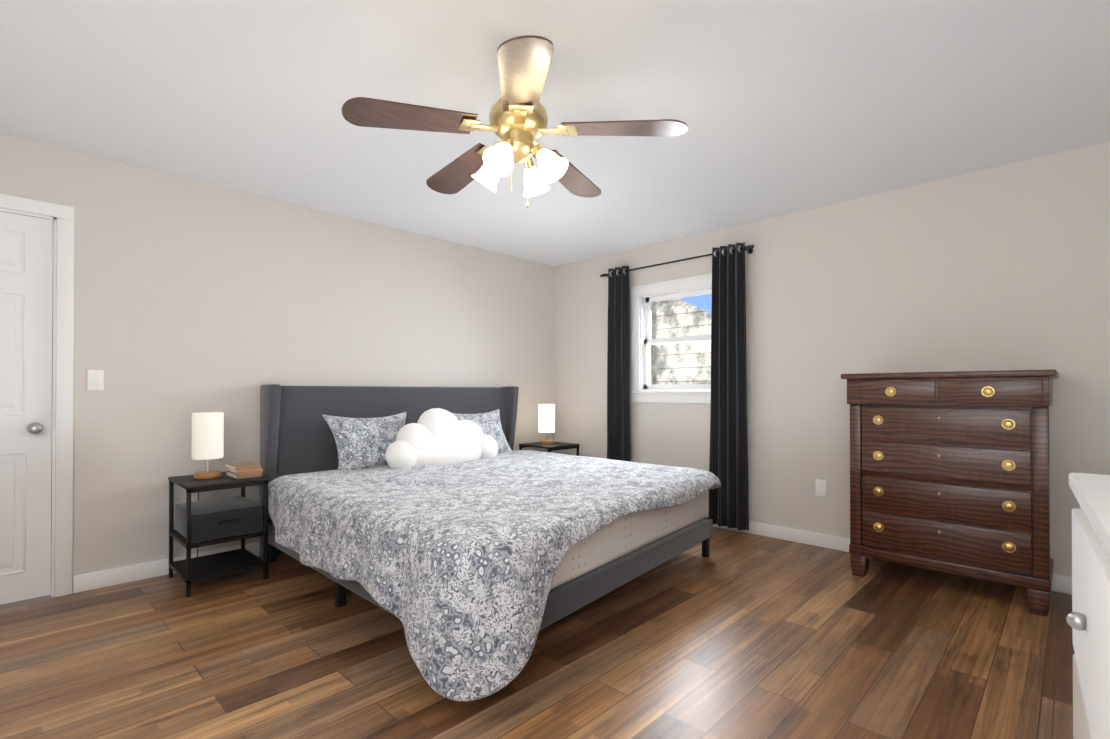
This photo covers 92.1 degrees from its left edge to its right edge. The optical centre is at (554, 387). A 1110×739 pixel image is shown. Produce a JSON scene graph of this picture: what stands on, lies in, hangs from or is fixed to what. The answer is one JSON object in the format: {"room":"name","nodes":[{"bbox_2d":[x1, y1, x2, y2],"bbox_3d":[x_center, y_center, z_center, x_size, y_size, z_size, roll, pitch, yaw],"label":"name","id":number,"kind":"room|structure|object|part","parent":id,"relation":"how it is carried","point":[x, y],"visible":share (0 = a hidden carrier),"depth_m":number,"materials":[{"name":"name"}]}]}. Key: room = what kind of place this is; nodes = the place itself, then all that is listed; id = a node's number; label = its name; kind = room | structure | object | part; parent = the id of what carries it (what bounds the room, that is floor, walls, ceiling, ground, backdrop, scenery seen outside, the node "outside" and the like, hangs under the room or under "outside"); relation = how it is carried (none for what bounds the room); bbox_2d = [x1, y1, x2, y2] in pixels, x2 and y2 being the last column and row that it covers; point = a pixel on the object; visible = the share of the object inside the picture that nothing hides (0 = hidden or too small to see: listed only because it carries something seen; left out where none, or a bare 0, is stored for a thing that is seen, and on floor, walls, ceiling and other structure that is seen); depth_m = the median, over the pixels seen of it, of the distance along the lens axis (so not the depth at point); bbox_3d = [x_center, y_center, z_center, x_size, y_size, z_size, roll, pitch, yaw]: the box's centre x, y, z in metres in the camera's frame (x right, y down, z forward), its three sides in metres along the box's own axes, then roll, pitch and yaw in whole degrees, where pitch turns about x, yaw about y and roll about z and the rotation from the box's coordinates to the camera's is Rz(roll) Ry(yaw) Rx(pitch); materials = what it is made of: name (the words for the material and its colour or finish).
{"room":"bedroom","nodes":[
{"label":"bedroom","id":0,"kind":"room"},
{"bbox_2d":[0,134,554,592],"bbox_3d":[-2.007,-0.083,3.734,0.150,2.440,5.900,0,-1,44],"label":"wall","id":1,"kind":"structure","parent":0,"point":[192,296],"depth_m":3.48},
{"bbox_2d":[0,194,74,604],"bbox_3d":[-3.014,0.066,2.630,0.182,2.127,0.959,0,-1,44],"label":"door","id":2,"kind":"structure","parent":1,"relation":"attached to","point":[26,266],"depth_m":2.86,"materials":[{"name":"white wood"}]},
{"bbox_2d":[87,370,103,389],"bbox_3d":[-2.591,-0.043,3.018,0.010,0.116,0.072,0,-1,44],"label":"switch plate","id":3,"kind":"object","parent":1,"relation":"attached to","point":[95,379],"visible":1,"depth_m":3.01,"materials":[{"name":"white plastic"}]},
{"bbox_2d":[73,542,259,592],"bbox_3d":[-1.332,1.093,4.304,0.014,0.095,3.790,0,-1,44],"label":"baseboard","id":4,"kind":"structure","parent":1,"relation":"attached to","point":[151,569],"depth_m":3.12,"materials":[{"name":"white"}]},
{"bbox_2d":[0,526,1074,738],"bbox_3d":[-0.052,1.174,1.828,5.600,0.100,5.900,0,-1,44],"label":"floor","id":5,"kind":"structure","parent":0,"point":[738,635],"depth_m":2.20,"materials":[{"name":"brown wood"}]},
{"bbox_2d":[168,471,268,596],"bbox_3d":[-2.004,0.833,3.185,0.458,0.600,0.413,0,-1,44],"label":"nightstand","id":6,"kind":"object","parent":5,"relation":"on","point":[242,518],"visible":0.88,"depth_m":3.09,"materials":[{"name":"black metal"}]},
{"bbox_2d":[191,412,223,478],"bbox_3d":[-2.063,0.341,3.179,0.160,0.385,0.160,0,-1,44],"label":"lamp","id":7,"kind":"object","parent":6,"relation":"on","point":[207,436],"visible":1,"depth_m":3.12,"materials":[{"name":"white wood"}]},
{"bbox_2d":[226,462,262,478],"bbox_3d":[-1.877,0.498,3.231,0.208,0.072,0.147,0,-1,44],"label":"books","id":8,"kind":"object","parent":6,"relation":"on","point":[241,470],"visible":1,"depth_m":3.17,"materials":[{"name":"brown paper"}]},
{"bbox_2d":[259,384,720,701],"bbox_3d":[-0.351,0.556,3.463,2.559,1.158,2.415,0,-1,44],"label":"bed","id":9,"kind":"object","parent":5,"relation":"on","point":[462,540],"visible":1,"depth_m":2.71,"materials":[{"name":"grey fabric"}]},
{"bbox_2d":[322,412,405,469],"bbox_3d":[-1.320,0.401,3.900,0.260,0.482,0.744,0,-1,44],"label":"pillow","id":10,"kind":"object","parent":9,"relation":"on","point":[362,443],"depth_m":3.77,"materials":[{"name":"grey fabric"}]},
{"bbox_2d":[452,409,511,452],"bbox_3d":[-0.659,0.406,4.582,0.260,0.482,0.744,0,-1,44],"label":"pillow","id":11,"kind":"object","parent":9,"relation":"on","point":[489,422],"depth_m":4.62,"materials":[{"name":"grey fabric"}]},
{"bbox_2d":[519,441,579,455],"bbox_3d":[-0.057,0.847,5.214,0.428,0.600,0.418,0,-1,44],"label":"nightstand","id":12,"kind":"object","parent":5,"relation":"on","point":[555,446],"visible":0.29,"depth_m":5.14,"materials":[{"name":"black metal"}]},
{"bbox_2d":[538,404,554,444],"bbox_3d":[-0.081,0.354,5.206,0.160,0.385,0.160,0,-1,44],"label":"lamp","id":13,"kind":"object","parent":12,"relation":"on","point":[546,418],"visible":1,"depth_m":5.14,"materials":[{"name":"white fabric"}]},
{"bbox_2d":[841,369,1058,616],"bbox_3d":[2.251,0.524,3.085,0.950,1.217,0.555,0,-1,44],"label":"dresser","id":14,"kind":"object","parent":5,"relation":"on","point":[949,472],"visible":1,"depth_m":2.88,"materials":[{"name":"brown wood"}]},
{"bbox_2d":[1066,480,1109,738],"bbox_3d":[0.987,0.654,0.644,0.494,0.926,0.580,0,-1,41],"label":"dresser","id":15,"kind":"object","parent":5,"relation":"on","point":[1088,619],"depth_m":0.83,"materials":[{"name":"white paint"}]},
{"bbox_2d":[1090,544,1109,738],"bbox_3d":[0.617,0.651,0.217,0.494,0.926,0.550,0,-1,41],"label":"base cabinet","id":16,"kind":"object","parent":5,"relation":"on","point":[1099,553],"depth_m":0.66,"materials":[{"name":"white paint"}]},
{"bbox_2d":[0,0,1109,266],"bbox_3d":[-0.052,-1.365,1.845,5.600,0.100,5.900,0,-1,44],"label":"ceiling","id":17,"kind":"structure","parent":0,"point":[784,106],"depth_m":2.41,"materials":[{"name":"white paint"}]},
{"bbox_2d":[341,35,687,208],"bbox_3d":[-0.166,-1.012,2.158,1.217,0.602,1.247,0,-1,44],"label":"ceiling fan","id":18,"kind":"object","parent":17,"relation":"hanging from","point":[518,119],"visible":1,"depth_m":2.02,"materials":[{"name":"brown wood"}]},
{"bbox_3d":[-0.144,-0.859,2.119,0.397,0.127,0.397,0,-1,44],"label":"lamp shade","id":19,"kind":"part","parent":18,"relation":"part of","materials":[{"name":"white glass"}]},
{"bbox_2d":[555,141,1109,576],"bbox_3d":[2.004,-0.082,3.847,5.450,2.440,0.150,0,-1,44],"label":"wall","id":20,"kind":"structure","parent":0,"point":[1003,267],"depth_m":3.60,"materials":[{"name":"white paint"}]},
{"bbox_2d":[630,273,711,403],"bbox_3d":[1.101,-0.404,4.699,1.000,1.075,0.188,0,-1,44],"label":"window","id":21,"kind":"structure","parent":20,"relation":"in","point":[643,389],"depth_m":4.81,"materials":[{"name":"white"}]},
{"bbox_2d":[600,242,753,530],"bbox_3d":[0.994,-0.012,4.630,1.516,2.230,0.132,0,-1,44],"label":"curtains","id":22,"kind":"object","parent":20,"relation":"attached to","point":[729,497],"visible":0.88,"depth_m":4.26,"materials":[{"name":"black fabric"}]},
{"bbox_2d":[816,479,825,496],"bbox_3d":[1.902,0.718,3.830,0.072,0.116,0.009,0,-1,44],"label":"electrical outlet plate","id":23,"kind":"object","parent":20,"relation":"attached to","point":[820,487],"visible":1,"depth_m":3.83,"materials":[{"name":"white plastic"}]},
{"bbox_2d":[706,515,1071,594],"bbox_3d":[1.883,1.090,3.843,5.270,0.095,0.014,0,-1,44],"label":"baseboard","id":24,"kind":"structure","parent":20,"relation":"attached to","point":[1060,583],"depth_m":3.87,"materials":[{"name":"white"}]},
{"label":"outside","id":25,"kind":"structure","parent":0,"visible":0},
{"bbox_2d":[651,294,711,384],"bbox_3d":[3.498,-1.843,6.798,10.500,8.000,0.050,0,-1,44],"label":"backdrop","id":26,"kind":"structure","parent":25,"point":[671,365],"depth_m":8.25,"materials":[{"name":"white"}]}
]}

